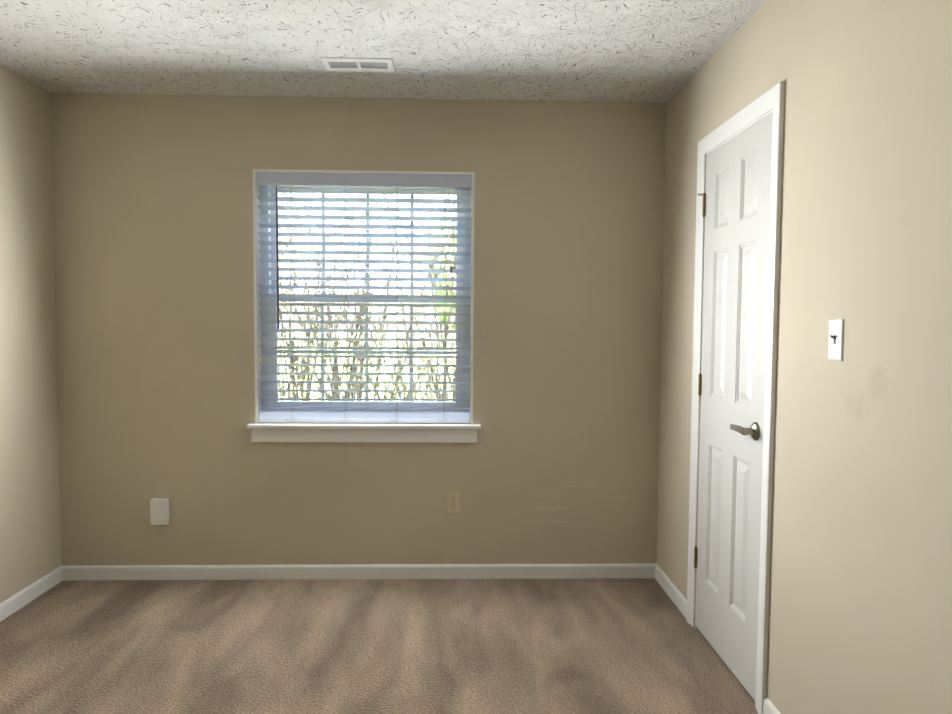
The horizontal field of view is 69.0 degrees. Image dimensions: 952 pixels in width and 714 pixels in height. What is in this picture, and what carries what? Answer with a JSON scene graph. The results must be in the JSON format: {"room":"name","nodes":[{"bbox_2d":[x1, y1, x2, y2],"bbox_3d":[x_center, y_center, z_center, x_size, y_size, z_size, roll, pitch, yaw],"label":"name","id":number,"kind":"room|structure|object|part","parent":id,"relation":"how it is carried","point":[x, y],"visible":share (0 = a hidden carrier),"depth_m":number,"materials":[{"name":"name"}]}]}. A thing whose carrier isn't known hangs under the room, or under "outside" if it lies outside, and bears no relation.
{"room":"empty bedroom","nodes":[
{"label":"empty bedroom","id":0,"kind":"room"},
{"bbox_2d":[0,65,60,602],"bbox_3d":[-2.087,0.056,0.847,0.120,2.440,5.250,0,3,-2],"label":"wall","id":1,"kind":"structure","parent":0,"point":[30,541],"depth_m":3.23,"materials":[{"name":"paint"}]},
{"bbox_2d":[0,566,62,621],"bbox_3d":[-2.030,1.237,0.911,0.011,0.074,5.250,0,3,-2],"label":"baseboard","id":2,"kind":"structure","parent":1,"relation":"attached to","point":[25,596],"depth_m":3.25,"materials":[{"name":"white"}]},
{"bbox_2d":[50,93,665,564],"bbox_3d":[-0.579,-0.078,3.604,3.299,2.440,0.180,0,3,-2],"label":"wall","id":3,"kind":"structure","parent":0,"point":[152,201],"depth_m":3.51,"materials":[{"name":"paint"}]},
{"bbox_2d":[150,498,168,524],"bbox_3d":[-1.605,0.787,3.514,0.083,0.134,0.030,0,3,-2],"label":"box","id":4,"kind":"object","parent":3,"relation":"attached to","point":[159,511],"visible":0.98,"depth_m":3.50,"materials":[{"name":"white plastic"}]},
{"bbox_2d":[61,564,655,579],"bbox_3d":[-0.584,1.108,3.571,3.059,0.074,0.011,0,3,-2],"label":"baseboard","id":5,"kind":"structure","parent":3,"relation":"attached to","point":[319,572],"depth_m":3.56,"materials":[{"name":"white"}]},
{"bbox_2d":[253,169,474,423],"bbox_3d":[-0.567,-0.299,3.545,1.107,1.277,0.085,0,3,-2],"label":"liner","id":6,"kind":"object","parent":3,"relation":"attached to","point":[257,307],"visible":0.79,"depth_m":3.50,"materials":[{"name":"white paint"}]},
{"bbox_2d":[247,423,480,428],"bbox_3d":[-0.566,0.350,3.558,1.178,0.020,0.127,0,3,-2],"label":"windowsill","id":7,"kind":"structure","parent":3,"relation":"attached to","point":[374,426],"depth_m":3.50,"materials":[{"name":"white"}]},
{"bbox_2d":[251,185,476,442],"bbox_3d":[-0.564,-0.248,3.582,1.143,1.357,0.188,0,3,-2],"label":"window","id":8,"kind":"structure","parent":3,"relation":"in","point":[266,216],"depth_m":3.55,"materials":[{"name":"white plastic"}]},
{"bbox_3d":[-0.571,0.310,3.576,1.075,0.054,0.055,0,3,-2],"label":"window blind bottom rail","id":9,"kind":"part","parent":8,"relation":"part of","materials":[{"name":"white plastic"}]},
{"bbox_3d":[-0.571,-0.021,3.625,0.999,0.602,0.034,0,3,-2],"label":"window sash","id":10,"kind":"part","parent":8,"relation":"part of","materials":[{"name":"white plastic"}]},
{"bbox_3d":[-0.570,-0.025,3.625,0.937,0.530,0.018,0,3,-2],"label":"sash glass","id":11,"kind":"part","parent":8,"relation":"part of","materials":[{"name":"clear glass"}]},
{"bbox_3d":[-0.568,-0.588,3.634,0.999,0.602,0.034,0,3,-2],"label":"window sash","id":12,"kind":"part","parent":8,"relation":"part of","materials":[{"name":"white plastic"}]},
{"bbox_3d":[-0.567,-0.591,3.634,0.937,0.546,0.018,0,3,-2],"label":"sash glass","id":13,"kind":"part","parent":8,"relation":"part of","materials":[{"name":"clear glass"}]},
{"bbox_2d":[446,491,459,513],"bbox_3d":[-0.117,0.750,3.567,0.070,0.114,0.007,0,3,-2],"label":"outlet","id":14,"kind":"object","parent":3,"relation":"attached to","point":[452,502],"visible":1,"depth_m":3.57,"materials":[{"name":"beige plastic"}]},
{"bbox_2d":[0,578,757,713],"bbox_3d":[-0.509,1.331,0.991,3.299,0.100,5.550,0,3,-2],"label":"floor","id":15,"kind":"structure","parent":0,"point":[503,646],"depth_m":2.80,"materials":[{"name":"carpet"}]},
{"bbox_2d":[0,0,765,102],"bbox_3d":[-0.490,-1.215,0.857,3.299,0.120,5.550,0,3,-2],"label":"ceiling","id":16,"kind":"structure","parent":0,"point":[652,51],"depth_m":2.80,"materials":[{"name":"white paint"}]},
{"bbox_2d":[320,57,394,71],"bbox_3d":[-0.508,-1.313,2.995,0.305,0.105,0.150,0,3,-2],"label":"ceiling vent","id":17,"kind":"object","parent":16,"relation":"in","point":[359,64],"visible":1,"depth_m":3.00,"materials":[{"name":"white metal"}]},
{"bbox_2d":[657,0,951,713],"bbox_3d":[1.090,0.074,0.942,0.120,2.440,5.250,0,3,-2],"label":"wall","id":18,"kind":"structure","parent":0,"point":[860,609],"depth_m":1.86,"materials":[{"name":"paint"}]},
{"bbox_2d":[655,564,686,617],"bbox_3d":[0.947,1.131,3.359,0.011,0.074,0.526,0,3,-2],"label":"baseboard","id":19,"kind":"structure","parent":18,"relation":"attached to","point":[674,594],"depth_m":3.33,"materials":[{"name":"white"}]},
{"bbox_2d":[694,112,772,699],"bbox_3d":[0.988,0.176,2.679,0.046,2.028,0.630,0,3,-2],"label":"door","id":20,"kind":"structure","parent":18,"relation":"in","point":[737,216],"depth_m":2.63,"materials":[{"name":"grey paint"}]},
{"bbox_3d":[0.956,0.873,3.018,0.012,0.099,0.024,0,3,-2],"label":"door hinge","id":21,"kind":"part","parent":20,"relation":"part of","materials":[{"name":"brown metal"}]},
{"bbox_3d":[0.962,0.118,2.978,0.012,0.099,0.024,0,3,-2],"label":"door hinge","id":22,"kind":"part","parent":20,"relation":"part of","materials":[{"name":"brown metal"}]},
{"bbox_3d":[0.967,-0.643,2.938,0.012,0.099,0.024,0,3,-2],"label":"door hinge","id":23,"kind":"part","parent":20,"relation":"part of","materials":[{"name":"brown metal"}]},
{"bbox_2d":[747,422,759,440],"bbox_3d":[0.963,0.260,2.429,0.040,0.065,0.065,0,3,-2],"label":"rose","id":24,"kind":"object","parent":20,"relation":"attached to","point":[753,430],"visible":0.98,"depth_m":2.42,"materials":[{"name":"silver metal"}]},
{"bbox_2d":[730,424,746,434],"bbox_3d":[0.938,0.258,2.475,0.016,0.026,0.122,0,3,-2],"label":"lever","id":25,"kind":"object","parent":24,"relation":"attached to","point":[740,429],"visible":1,"depth_m":2.46,"materials":[{"name":"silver metal"}]},
{"bbox_2d":[686,81,784,713],"bbox_3d":[1.027,0.146,2.671,0.132,2.113,0.761,0,3,-2],"label":"door frame","id":26,"kind":"structure","parent":18,"relation":"attached to","point":[772,98],"depth_m":2.35,"materials":[{"name":"white"}]},
{"bbox_2d":[763,696,780,713],"bbox_3d":[1.035,1.288,0.365,0.011,0.074,3.975,0,3,-2],"label":"baseboard","id":27,"kind":"structure","parent":18,"relation":"attached to","point":[769,707],"depth_m":2.31,"materials":[{"name":"white"}]},
{"bbox_2d":[828,319,843,360],"bbox_3d":[0.993,-0.048,1.923,0.018,0.114,0.070,0,3,-2],"label":"light switch","id":28,"kind":"object","parent":18,"relation":"attached to","point":[836,339],"visible":1,"depth_m":1.91,"materials":[{"name":"white plastic"}]},
{"label":"outside","id":29,"kind":"structure","parent":0,"visible":0},
{"bbox_2d":[278,193,470,401],"bbox_3d":[-1.408,-6.673,48.424,140.000,12.098,90.000,0,3,-2],"label":"outdoor view","id":30,"kind":"object","parent":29,"point":[376,360],"depth_m":4.45,"materials":[{"name":"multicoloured plant"}]},
{"bbox_3d":[-0.562,-0.901,3.513,1.075,0.045,0.056,0,3,-2],"label":"blind headrail","id":31,"kind":"object","parent":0,"visible":0},
{"bbox_2d":[276,185,278,328],"bbox_3d":[-0.999,-0.501,3.485,0.013,0.722,0.014,0,3,-2],"label":"blind wand","id":32,"kind":"object","parent":31,"relation":"hanging from","point":[277,259],"visible":1,"depth_m":3.48,"materials":[{"name":"grey plastic"}]},
{"bbox_2d":[286,186,293,420],"bbox_3d":[-0.948,-0.295,3.529,0.041,1.243,0.059,0,3,-8],"label":"blind cord","id":33,"kind":"object","parent":31,"relation":"hanging from","point":[290,186],"depth_m":3.52,"materials":[{"name":"white fabric"}]},
{"bbox_2d":[340,187,347,420],"bbox_3d":[-0.677,-0.293,3.537,0.041,1.243,0.059,0,3,-8],"label":"blind cord","id":34,"kind":"object","parent":31,"relation":"hanging from","point":[344,187],"depth_m":3.54,"materials":[{"name":"white fabric"}]},
{"bbox_2d":[255,172,471,187],"bbox_3d":[-0.561,-0.889,3.475,1.079,0.065,0.018,0,3,-2],"label":"blind valance","id":35,"kind":"object","parent":31,"relation":"attached to","point":[361,180],"visible":1,"depth_m":3.47,"materials":[{"name":"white plastic"}]},
{"bbox_2d":[391,187,397,420],"bbox_3d":[-0.417,-0.292,3.544,0.041,1.243,0.059,0,3,-8],"label":"blind cord","id":36,"kind":"object","parent":31,"relation":"hanging from","point":[396,281],"depth_m":3.52,"materials":[{"name":"white fabric"}]},
{"bbox_2d":[439,195,449,421],"bbox_3d":[-0.154,-0.290,3.543,0.053,1.243,0.066,2,3,22],"label":"blind cord","id":37,"kind":"object","parent":31,"relation":"hanging from","point":[449,195],"depth_m":3.52,"materials":[{"name":"white fabric"}]}
]}

